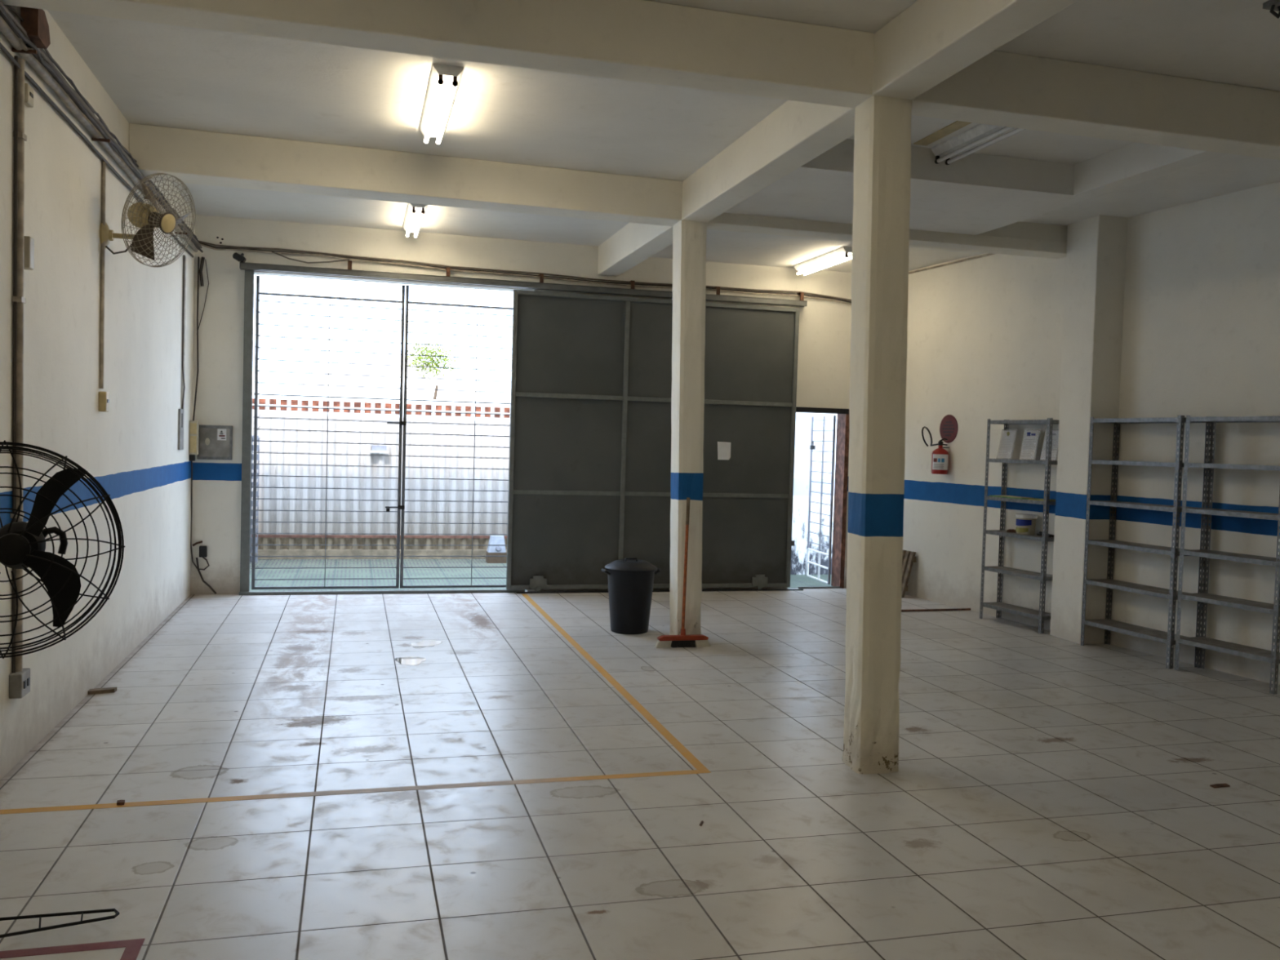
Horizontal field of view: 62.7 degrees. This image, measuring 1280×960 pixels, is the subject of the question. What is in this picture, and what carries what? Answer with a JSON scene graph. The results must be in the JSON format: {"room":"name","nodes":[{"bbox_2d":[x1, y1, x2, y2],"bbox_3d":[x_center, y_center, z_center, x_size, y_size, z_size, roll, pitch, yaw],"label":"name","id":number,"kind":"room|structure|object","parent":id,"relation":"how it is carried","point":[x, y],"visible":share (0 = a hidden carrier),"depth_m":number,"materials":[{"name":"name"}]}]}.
{"room":"empty warehouse","nodes":[
{"label":"empty warehouse","id":0,"kind":"room"},
{"bbox_2d":[0,8,195,779],"bbox_3d":[-2.429,-0.545,2.743,0.200,4.000,15.950,1,2,-15],"label":"wall","id":1,"kind":"structure","parent":0,"point":[131,449],"depth_m":6.20,"materials":[{"name":"paint"}]},
{"bbox_2d":[8,55,30,698],"bbox_3d":[-2.886,-0.459,4.909,0.060,2.955,0.145,1,2,-15],"label":"conduit","id":2,"kind":"object","parent":1,"relation":"attached to","point":[20,677],"visible":0.92,"depth_m":4.86,"materials":[{"name":"grey metal"}]},
{"bbox_2d":[23,677,30,688],"bbox_3d":[-2.900,0.961,4.970,0.005,0.035,0.080,1,2,-15],"label":"outlet","id":3,"kind":"object","parent":2,"relation":"attached to","point":[26,680],"depth_m":4.98,"materials":[{"name":"white plastic"}]},
{"bbox_2d":[23,235,34,270],"bbox_3d":[-2.897,-1.073,4.965,0.045,0.150,0.070,1,2,-15],"label":"switch box","id":4,"kind":"object","parent":1,"relation":"attached to","point":[28,242],"visible":0.74,"depth_m":4.94,"materials":[{"name":"beige plastic"}]},
{"bbox_2d":[24,83,33,107],"bbox_3d":[-2.886,-1.814,4.955,0.034,0.090,0.090,1,2,-15],"label":"switch box","id":5,"kind":"object","parent":1,"relation":"attached to","point":[28,91],"visible":0.8,"depth_m":4.93,"materials":[{"name":"beige plastic"}]},
{"bbox_2d":[0,42,194,257],"bbox_3d":[-2.901,-1.904,5.018,0.023,0.023,10.300,1,2,-15],"label":"cable","id":6,"kind":"object","parent":1,"relation":"attached to","point":[2,48],"visible":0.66,"depth_m":5.62,"materials":[{"name":"grey plastic"}]},
{"bbox_2d":[0,0,203,252],"bbox_3d":[-2.880,-2.031,5.070,0.100,0.147,10.401,1,2,-15],"label":"pipe","id":7,"kind":"object","parent":1,"relation":"attached to","point":[11,28],"visible":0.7,"depth_m":5.60,"materials":[{"name":"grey metal"}]},
{"bbox_2d":[0,4,50,50],"bbox_3d":[-2.776,-2.043,4.749,0.130,0.195,0.280,1,2,-15],"label":"junction box","id":8,"kind":"object","parent":7,"relation":"attached to","point":[36,25],"visible":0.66,"depth_m":4.71,"materials":[{"name":"brown metal"}]},
{"bbox_2d":[99,159,106,388],"bbox_3d":[-3.320,-1.271,6.490,0.022,1.410,0.022,2,2,7],"label":"conduit","id":9,"kind":"object","parent":1,"relation":"attached to","point":[103,163],"visible":0.96,"depth_m":6.48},
{"bbox_2d":[98,391,109,412],"bbox_3d":[-3.335,-0.487,6.538,0.049,0.124,0.080,1,2,-15],"label":"switch box","id":10,"kind":"object","parent":1,"relation":"attached to","point":[104,397],"visible":1,"depth_m":6.50,"materials":[{"name":"beige plastic"}]},
{"bbox_2d":[99,173,195,267],"bbox_3d":[-3.057,-1.609,6.492,0.520,0.564,0.509,1,2,-15],"label":"wall fan","id":11,"kind":"object","parent":1,"relation":"attached to","point":[144,216],"visible":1,"depth_m":6.48,"materials":[{"name":"beige plastic"}]},
{"bbox_2d":[177,408,183,449],"bbox_3d":[-4.166,-0.460,9.539,0.024,0.369,0.200,1,2,-15],"label":"panel","id":12,"kind":"object","parent":1,"relation":"attached to","point":[180,411],"visible":1,"depth_m":9.47,"materials":[{"name":"grey metal"}]},
{"bbox_2d":[181,254,186,409],"bbox_3d":[-4.149,-1.341,9.560,0.027,1.397,0.062,1,2,-27],"label":"conduit","id":13,"kind":"object","parent":1,"relation":"attached to","point":[184,317],"visible":0.96,"depth_m":9.56,"materials":[{"name":"white paint"}]},
{"bbox_2d":[188,420,199,461],"bbox_3d":[-4.302,-0.377,10.130,0.075,0.385,0.098,1,2,-15],"label":"box","id":14,"kind":"object","parent":1,"relation":"attached to","point":[193,425],"visible":1,"depth_m":10.09,"materials":[{"name":"beige plastic"}]},
{"bbox_2d":[192,256,208,421],"bbox_3d":[-4.256,-1.368,10.185,0.110,1.598,0.164,1,2,-15],"label":"cable","id":15,"kind":"object","parent":1,"relation":"attached to","point":[199,269],"visible":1,"depth_m":10.22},
{"bbox_2d":[190,214,851,594],"bbox_3d":[-0.638,-0.804,11.385,7.788,4.000,0.200,1,2,-15],"label":"wall","id":16,"kind":"structure","parent":0,"point":[824,357],"depth_m":10.62,"materials":[{"name":"paint"}]},
{"bbox_2d":[190,461,216,594],"bbox_3d":[-4.267,0.464,10.260,0.251,1.331,0.175,1,2,-15],"label":"cable","id":17,"kind":"object","parent":16,"relation":"attached to","point":[202,549],"visible":1,"depth_m":10.30,"materials":[{"name":"black plastic"}]},
{"bbox_2d":[199,546,207,557],"bbox_3d":[-4.295,0.703,10.328,0.070,0.110,0.050,1,2,-15],"label":"socket","id":18,"kind":"object","parent":17,"relation":"attached to","point":[202,549],"depth_m":10.31,"materials":[{"name":"black plastic"}]},
{"bbox_2d":[196,424,232,459],"bbox_3d":[-4.176,-0.369,10.322,0.320,0.337,0.034,1,2,-15],"label":"panel","id":19,"kind":"object","parent":16,"relation":"attached to","point":[215,442],"visible":0.92,"depth_m":10.31,"materials":[{"name":"metal"}]},
{"bbox_2d":[204,438,209,444],"bbox_3d":[-4.237,-0.376,10.291,0.044,0.070,0.001,1,2,-15],"label":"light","id":20,"kind":"object","parent":19,"relation":"attached to","point":[206,440],"depth_m":10.29,"materials":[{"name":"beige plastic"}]},
{"bbox_2d":[240,270,254,591],"bbox_3d":[-3.885,-0.468,10.388,0.085,3.215,0.049,1,2,-15],"label":"door frame","id":21,"kind":"structure","parent":16,"relation":"attached to","point":[249,274],"depth_m":10.36,"materials":[{"name":"grey paint"}]},
{"bbox_2d":[250,275,406,589],"bbox_3d":[-3.151,-0.454,10.703,1.499,3.145,0.079,1,2,-15],"label":"gate","id":22,"kind":"object","parent":16,"relation":"attached to","point":[399,507],"visible":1,"depth_m":10.70,"materials":[{"name":"grey metal"}]},
{"bbox_2d":[400,284,512,588],"bbox_3d":[-1.835,-0.430,11.087,1.301,3.145,0.030,1,2,-15],"label":"gate","id":23,"kind":"object","parent":16,"relation":"attached to","point":[407,302],"visible":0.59,"depth_m":11.03,"materials":[{"name":"grey metal"}]},
{"bbox_2d":[239,260,807,306],"bbox_3d":[-1.025,-2.081,11.048,5.969,0.155,0.140,1,2,-15],"label":"track","id":24,"kind":"object","parent":16,"relation":"attached to","point":[242,266],"visible":1,"depth_m":10.88,"materials":[{"name":"grey metal"}]},
{"bbox_2d":[232,252,246,262],"bbox_3d":[-3.910,-2.170,10.262,0.126,0.111,0.137,1,2,-15],"label":"security camera","id":25,"kind":"object","parent":24,"relation":"attached to","point":[237,256],"visible":1,"depth_m":10.21,"materials":[{"name":"black plastic"}]},
{"bbox_2d":[506,289,799,591],"bbox_3d":[0.213,-0.375,11.416,3.259,3.158,0.067,1,2,-15],"label":"gate","id":26,"kind":"object","parent":24,"relation":"hanging from","point":[589,468],"visible":0.85,"depth_m":11.35,"materials":[{"name":"grey metal"}]},
{"bbox_2d":[717,441,730,459],"bbox_3d":[0.930,-0.323,11.627,0.156,0.199,0.009,1,2,-15],"label":"paper sheet","id":27,"kind":"object","parent":26,"relation":"attached to","point":[723,448],"visible":1,"depth_m":11.63,"materials":[{"name":"white paper"}]},
{"bbox_2d":[199,240,851,304],"bbox_3d":[-0.886,-2.161,11.130,7.091,0.209,0.044,1,2,-15],"label":"cable","id":28,"kind":"object","parent":16,"relation":"attached to","point":[220,247],"visible":0.88,"depth_m":10.95,"materials":[{"name":"black plastic"}]},
{"bbox_2d":[805,415,835,584],"bbox_3d":[2.183,0.222,12.674,0.053,1.981,0.776,1,2,-12],"label":"door","id":29,"kind":"structure","parent":16,"relation":"in","point":[812,446],"depth_m":12.63,"materials":[{"name":"grey metal"}]},
{"bbox_2d":[795,406,848,413],"bbox_3d":[2.050,-0.795,12.009,0.713,0.060,0.045,1,2,-15],"label":"lintel","id":30,"kind":"object","parent":16,"relation":"attached to","point":[808,410],"visible":0.93,"depth_m":11.99,"materials":[{"name":"black metal"}]},
{"bbox_2d":[831,413,848,588],"bbox_3d":[2.335,0.216,12.232,0.050,2.070,0.230,1,2,-15],"label":"door frame","id":31,"kind":"structure","parent":16,"relation":"attached to","point":[842,420],"depth_m":12.18,"materials":[{"name":"brown wood"}]},
{"bbox_2d":[0,559,1279,959],"bbox_3d":[-0.424,1.445,6.615,15.000,0.140,22.200,1,2,-15],"label":"floor","id":32,"kind":"structure","parent":0,"point":[1049,797],"depth_m":4.87,"materials":[{"name":"white tile"}]},
{"bbox_2d":[0,440,124,937],"bbox_3d":[-2.082,0.658,3.326,0.852,1.573,0.847,1,2,-15],"label":"pedestal fan","id":33,"kind":"object","parent":32,"relation":"on","point":[22,544],"visible":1,"depth_m":3.30,"materials":[{"name":"black paint"}]},
{"bbox_2d":[0,937,145,959],"bbox_3d":[-1.853,1.477,2.622,0.916,0.001,1.246,1,2,-15],"label":"tape","id":34,"kind":"object","parent":32,"relation":"on","point":[133,947],"visible":1,"depth_m":3.26,"materials":[{"name":"red plastic"}]},
{"bbox_2d":[87,687,116,694],"bbox_3d":[-3.304,1.289,6.419,0.198,0.022,0.056,0,2,-30],"label":"fragment","id":35,"kind":"object","parent":32,"relation":"on","point":[106,690],"visible":0.71,"depth_m":6.41,"materials":[{"name":"brown wood"}]},
{"bbox_2d":[116,800,124,804],"bbox_3d":[-2.241,1.392,4.534,0.034,0.012,0.037,1,2,-15],"label":"clod","id":36,"kind":"object","parent":32,"relation":"on","point":[118,802],"visible":1,"depth_m":4.52,"materials":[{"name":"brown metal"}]},
{"bbox_2d":[249,435,259,563],"bbox_3d":[-4.795,0.244,13.035,0.119,1.590,0.030,1,2,-15],"label":"post","id":37,"kind":"object","parent":32,"relation":"on","point":[252,437],"visible":0.44,"depth_m":13.03,"materials":[{"name":"grey metal"}]},
{"bbox_2d":[0,769,700,813],"bbox_3d":[-1.256,1.416,4.785,3.204,0.001,0.055,1,2,-15],"label":"floor marking line","id":38,"kind":"object","parent":32,"relation":"on","point":[691,771],"visible":1,"depth_m":4.75,"materials":[{"name":"paint"}]},
{"bbox_2d":[249,413,510,559],"bbox_3d":[-2.916,0.132,14.142,5.100,1.903,0.270,1,2,-15],"label":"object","id":39,"kind":"object","parent":32,"relation":"on","point":[268,424],"visible":0.7,"depth_m":13.91,"materials":[{"name":"white metal"}]},
{"bbox_2d":[369,444,388,453],"bbox_3d":[-3.434,-0.406,13.832,0.240,0.100,0.110,1,2,-15],"label":"wall box","id":40,"kind":"object","parent":39,"relation":"attached to","point":[375,448],"visible":1,"depth_m":13.80,"materials":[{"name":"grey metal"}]},
{"bbox_2d":[252,392,510,422],"bbox_3d":[-2.889,-0.951,14.117,5.300,0.264,0.080,1,2,-15],"label":"topping","id":41,"kind":"object","parent":39,"relation":"on","point":[267,411],"visible":0.6,"depth_m":13.94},
{"bbox_2d":[252,353,510,417],"bbox_3d":[-3.814,-0.597,17.299,10.400,2.980,5.650,1,2,-15],"label":"roof","id":42,"kind":"object","parent":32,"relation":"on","point":[375,358],"visible":0.12,"depth_m":15.95,"materials":[{"name":"white paint"}]},
{"bbox_2d":[239,589,524,595],"bbox_3d":[-2.601,1.148,10.792,2.843,0.030,0.100,1,2,-15],"label":"rail","id":43,"kind":"object","parent":32,"relation":"on","point":[458,591],"visible":0.96,"depth_m":10.73,"materials":[{"name":"grey metal"}]},
{"bbox_2d":[394,656,426,665],"bbox_3d":[-1.652,1.304,7.573,0.228,0.001,0.308,1,2,-15],"label":"puddle","id":44,"kind":"object","parent":32,"relation":"on","point":[411,660],"visible":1,"depth_m":7.59,"materials":[{"name":"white liquid"}]},
{"bbox_2d":[410,640,442,648],"bbox_3d":[-1.689,1.281,8.198,0.217,0.001,0.349,2,2,14],"label":"puddle","id":45,"kind":"object","parent":32,"relation":"on","point":[424,643],"visible":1,"depth_m":8.21,"materials":[{"name":"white liquid"}]},
{"bbox_2d":[404,339,457,404],"bbox_3d":[-3.005,-0.498,14.974,0.760,3.000,0.451,1,2,-15],"label":"tree","id":46,"kind":"object","parent":32,"relation":"on","point":[422,352],"visible":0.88,"depth_m":14.91,"materials":[{"name":"green plant"}]},
{"bbox_2d":[485,535,506,563],"bbox_3d":[-1.896,0.916,13.911,0.260,0.350,0.216,1,2,-15],"label":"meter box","id":47,"kind":"object","parent":32,"relation":"on","point":[494,540],"visible":0.9,"depth_m":13.84,"materials":[{"name":"white plastic"}]},
{"bbox_2d":[521,594,711,773],"bbox_3d":[-0.445,1.321,8.097,0.055,0.001,6.020,1,2,-15],"label":"tape","id":48,"kind":"object","parent":32,"relation":"on","point":[663,731],"visible":1,"depth_m":6.64,"materials":[{"name":"plastic"}]},
{"bbox_2d":[600,557,660,634],"bbox_3d":[-0.083,0.982,9.000,0.452,0.634,0.452,2,2,23],"label":"trash bin","id":49,"kind":"object","parent":32,"relation":"on","point":[630,580],"visible":1,"depth_m":8.85,"materials":[{"name":"black plastic"}]},
{"bbox_2d":[515,588,803,593],"bbox_3d":[0.271,1.214,11.482,3.264,0.012,0.040,1,2,-15],"label":"rail","id":50,"kind":"object","parent":32,"relation":"on","point":[550,592],"visible":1,"depth_m":11.46,"materials":[{"name":"grey metal"}]},
{"bbox_2d":[654,497,711,648],"bbox_3d":[0.348,0.738,8.402,0.465,1.193,0.127,1,2,-15],"label":"push broom","id":51,"kind":"object","parent":32,"relation":"on","point":[682,640],"visible":1,"depth_m":8.39,"materials":[{"name":"orange plastic"}]},
{"bbox_2d":[680,628,685,635],"bbox_3d":[0.344,1.218,8.390,0.044,0.062,0.044,1,2,-15],"label":"socket","id":52,"kind":"object","parent":51,"relation":"attached to","point":[682,630],"depth_m":8.38,"materials":[{"name":"red plastic"}]},
{"bbox_2d":[669,220,706,635],"bbox_3d":[0.391,-0.374,8.582,0.296,3.400,0.281,1,2,-15],"label":"concrete column","id":53,"kind":"structure","parent":32,"relation":"on","point":[689,237],"depth_m":8.47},
{"bbox_2d":[790,412,837,574],"bbox_3d":[1.876,-0.208,13.508,4.200,3.000,0.200,1,2,-15],"label":"wall","id":54,"kind":"structure","parent":32,"relation":"on","point":[803,420],"depth_m":13.51,"materials":[{"name":"white paint"}]},
{"bbox_2d":[798,586,842,588],"bbox_3d":[2.077,1.239,12.103,0.538,0.020,0.030,1,2,-15],"label":"threshold","id":55,"kind":"object","parent":32,"relation":"on","point":[820,587],"visible":1,"depth_m":12.10,"materials":[{"name":"grey metal"}]},
{"bbox_2d":[842,95,911,773],"bbox_3d":[1.213,-0.236,5.395,0.258,3.400,0.401,1,2,-15],"label":"concrete column","id":56,"kind":"structure","parent":32,"relation":"on","point":[882,124],"depth_m":5.30,"materials":[{"name":"paint"}]},
{"bbox_2d":[902,550,916,597],"bbox_3d":[2.902,1.037,11.698,0.197,0.500,0.335,1,2,-15],"label":"panel","id":57,"kind":"object","parent":32,"relation":"on","point":[908,557],"visible":0.43,"depth_m":11.58,"materials":[{"name":"brown wood"}]},
{"bbox_2d":[901,608,970,611],"bbox_3d":[2.811,1.313,10.584,1.187,0.022,0.022,1,2,-16],"label":"batten","id":58,"kind":"object","parent":32,"relation":"on","point":[952,609],"visible":0.65,"depth_m":10.63,"materials":[{"name":"brown wood"}]},
{"bbox_2d":[979,417,1058,633],"bbox_3d":[3.603,0.399,9.878,0.236,1.945,0.822,1,2,-22],"label":"shelf unit","id":59,"kind":"object","parent":32,"relation":"on","point":[1041,615],"visible":0.77,"depth_m":9.82,"materials":[{"name":"metal"}]},
{"bbox_2d":[997,431,1015,458],"bbox_3d":[3.534,-0.345,10.119,0.072,0.290,0.200,1,2,-22],"label":"holder","id":60,"kind":"object","parent":59,"relation":"on","point":[1007,438],"visible":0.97,"depth_m":10.11,"materials":[{"name":"white paper"}]},
{"bbox_2d":[1006,528,1016,532],"bbox_3d":[3.552,0.485,10.038,0.110,0.028,0.084,1,2,-15],"label":"rag","id":61,"kind":"object","parent":59,"relation":"on","point":[1008,530],"visible":0.98,"depth_m":10.01,"materials":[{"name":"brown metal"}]},
{"bbox_2d":[988,495,1037,499],"bbox_3d":[3.551,0.163,9.988,0.185,0.016,0.480,1,2,-22],"label":"folder","id":62,"kind":"object","parent":59,"relation":"on","point":[1002,496],"visible":0.93,"depth_m":9.92,"materials":[{"name":"beige plastic"}]},
{"bbox_2d":[1015,513,1037,534],"bbox_3d":[3.618,0.415,9.848,0.193,0.186,0.193,1,2,-22],"label":"paint bucket","id":63,"kind":"object","parent":59,"relation":"on","point":[1025,523],"visible":1,"depth_m":9.78,"materials":[{"name":"beige plastic"}]},
{"bbox_2d":[1020,431,1039,459],"bbox_3d":[3.650,-0.332,9.831,0.072,0.290,0.200,1,2,-22],"label":"holder","id":64,"kind":"object","parent":59,"relation":"on","point":[1030,439],"visible":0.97,"depth_m":9.83,"materials":[{"name":"white paper"}]},
{"bbox_2d":[1028,498,1055,501],"bbox_3d":[3.703,0.181,9.618,0.180,0.014,0.240,1,2,-22],"label":"paper stack","id":65,"kind":"object","parent":59,"relation":"on","point":[1041,500],"visible":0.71,"depth_m":9.56,"materials":[{"name":"paper"}]},
{"bbox_2d":[1036,531,1053,537],"bbox_3d":[3.715,0.498,9.614,0.071,0.040,0.188,1,2,-15],"label":"pliers","id":66,"kind":"object","parent":59,"relation":"on","point":[1040,533],"visible":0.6,"depth_m":9.64,"materials":[{"name":"black metal"}]},
{"bbox_2d":[1040,431,1058,460],"bbox_3d":[3.751,-0.320,9.581,0.072,0.290,0.200,1,2,-22],"label":"holder","id":67,"kind":"object","parent":59,"relation":"on","point":[1055,433],"visible":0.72,"depth_m":9.55,"materials":[{"name":"white paper"}]},
{"bbox_2d":[1049,214,1127,644],"bbox_3d":[3.970,-0.424,9.189,0.438,3.660,0.440,1,2,-15],"label":"pilaster","id":68,"kind":"object","parent":32,"relation":"on","point":[1096,248],"visible":0.77,"depth_m":9.00,"materials":[{"name":"paint"}]},
{"bbox_2d":[1080,415,1208,668],"bbox_3d":[4.073,0.461,8.527,0.286,1.945,0.947,1,2,-19],"label":"shelf unit","id":69,"kind":"object","parent":32,"relation":"on","point":[1168,637],"visible":0.95,"depth_m":8.45,"materials":[{"name":"metal"}]},
{"bbox_2d":[1209,783,1230,788],"bbox_3d":[2.877,1.516,5.210,0.107,0.006,0.039,1,2,-15],"label":"dry leaf","id":70,"kind":"object","parent":32,"relation":"on","point":[1216,785],"visible":1,"depth_m":5.20,"materials":[{"name":"brown plant"}]},
{"bbox_2d":[1174,415,1279,694],"bbox_3d":[4.398,0.501,7.681,0.281,1.945,0.806,1,2,-23],"label":"shelf unit","id":71,"kind":"object","parent":32,"relation":"on","point":[1202,642],"visible":1,"depth_m":7.77,"materials":[{"name":"metal"}]},
{"bbox_2d":[47,0,1279,246],"bbox_3d":[2.153,-2.338,3.909,9.588,0.340,15.950,1,2,-15],"label":"ceiling","id":72,"kind":"structure","parent":0,"point":[154,73],"depth_m":6.43,"materials":[{"name":"white paint"}]},
{"bbox_2d":[128,123,682,226],"bbox_3d":[-1.619,-2.264,7.913,4.023,0.310,0.320,1,2,-16],"label":"ceiling beam","id":73,"kind":"structure","parent":72,"relation":"attached to","point":[195,157],"depth_m":7.75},
{"bbox_2d":[402,203,427,238],"bbox_3d":[-2.130,-2.453,9.933,0.170,0.108,1.220,1,2,-15],"label":"lamp","id":74,"kind":"object","parent":72,"relation":"attached to","point":[415,213],"visible":0.98,"depth_m":9.79,"materials":[{"name":"white paint"}]},
{"bbox_2d":[419,63,463,145],"bbox_3d":[-1.247,-2.305,6.529,0.170,0.108,1.280,1,2,-15],"label":"lamp","id":75,"kind":"object","parent":72,"relation":"attached to","point":[444,80],"visible":1,"depth_m":6.32,"materials":[{"name":"white paint"}]},
{"bbox_2d":[0,0,1279,159],"bbox_3d":[1.270,-2.092,5.420,8.288,0.310,0.225,1,2,-15],"label":"ceiling beam","id":76,"kind":"structure","parent":72,"relation":"attached to","point":[642,41],"depth_m":5.09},
{"bbox_2d":[650,229,982,272],"bbox_3d":[1.936,-2.373,10.486,3.750,0.075,2.750,1,2,-15],"label":"ceiling panel","id":77,"kind":"object","parent":72,"relation":"attached to","point":[722,246],"visible":0.14,"depth_m":10.81,"materials":[{"name":"white paint"}]},
{"bbox_2d":[793,246,852,275],"bbox_3d":[1.948,-2.303,11.104,0.170,0.108,1.230,1,2,-15],"label":"lamp","id":78,"kind":"object","parent":77,"relation":"attached to","point":[829,258],"visible":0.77,"depth_m":11.01,"materials":[{"name":"white paint"}]},
{"bbox_2d":[597,0,1077,276],"bbox_3d":[1.692,-2.022,3.797,0.225,0.310,15.550,1,2,-15],"label":"ceiling beam","id":79,"kind":"structure","parent":72,"relation":"attached to","point":[930,42],"depth_m":5.81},
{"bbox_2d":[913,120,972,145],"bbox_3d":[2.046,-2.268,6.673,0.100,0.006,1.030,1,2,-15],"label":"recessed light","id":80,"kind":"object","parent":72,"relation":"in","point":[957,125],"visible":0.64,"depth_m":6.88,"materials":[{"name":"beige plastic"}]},
{"bbox_2d":[931,123,1026,164],"bbox_3d":[2.231,-2.214,6.751,0.170,0.108,1.080,1,2,-15],"label":"lamp","id":81,"kind":"object","parent":72,"relation":"attached to","point":[980,133],"visible":0.55,"depth_m":6.87,"materials":[{"name":"white metal"}]},
{"bbox_2d":[724,138,1279,235],"bbox_3d":[2.822,-2.168,7.508,3.900,0.220,2.995,1,2,-15],"label":"ceiling","id":82,"kind":"structure","parent":72,"relation":"attached to","point":[975,193],"depth_m":7.56,"materials":[{"name":"white paint"}]},
{"bbox_2d":[980,222,1067,242],"bbox_3d":[2.176,-2.245,9.009,3.460,0.210,0.235,1,2,-15],"label":"ceiling beam","id":83,"kind":"structure","parent":72,"relation":"attached to","point":[1027,230],"depth_m":9.24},
{"bbox_2d":[706,212,1066,258],"bbox_3d":[2.175,-2.090,9.002,3.460,0.100,0.260,1,2,-15],"label":"ceiling beam","id":84,"kind":"structure","parent":83,"relation":"attached to","point":[734,222],"depth_m":8.93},
{"bbox_2d":[1262,0,1279,18],"bbox_3d":[2.908,-2.125,4.778,0.138,0.106,0.087,1,2,-15],"label":"wire hook","id":85,"kind":"object","parent":72,"relation":"attached to","point":[1272,5],"visible":1,"depth_m":4.76,"materials":[{"name":"metal"}]},
{"bbox_2d":[902,181,1279,685],"bbox_3d":[5.764,-0.392,4.974,0.199,4.000,16.060,1,2,-21],"label":"wall","id":86,"kind":"structure","parent":0,"point":[1201,326],"depth_m":8.78,"materials":[{"name":"paint"}]},
{"bbox_2d":[921,426,949,474],"bbox_3d":[3.130,-0.314,11.090,0.239,0.498,0.281,3,3,37],"label":"fire extinguisher","id":87,"kind":"object","parent":86,"relation":"attached to","point":[940,456],"visible":1,"depth_m":11.03,"materials":[{"name":"red metal"}]},
{"bbox_2d":[939,414,958,443],"bbox_3d":[3.264,-0.542,11.112,0.006,0.300,0.300,1,2,-21],"label":"round sign","id":88,"kind":"object","parent":86,"relation":"attached to","point":[948,427],"visible":1,"depth_m":11.10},
{"bbox_2d":[908,253,994,274],"bbox_3d":[3.384,-2.276,10.832,0.024,0.024,2.564,1,2,-21],"label":"conduit","id":89,"kind":"object","parent":86,"relation":"attached to","point":[988,254],"visible":0.36,"depth_m":11.07,"materials":[{"name":"beige plastic"}]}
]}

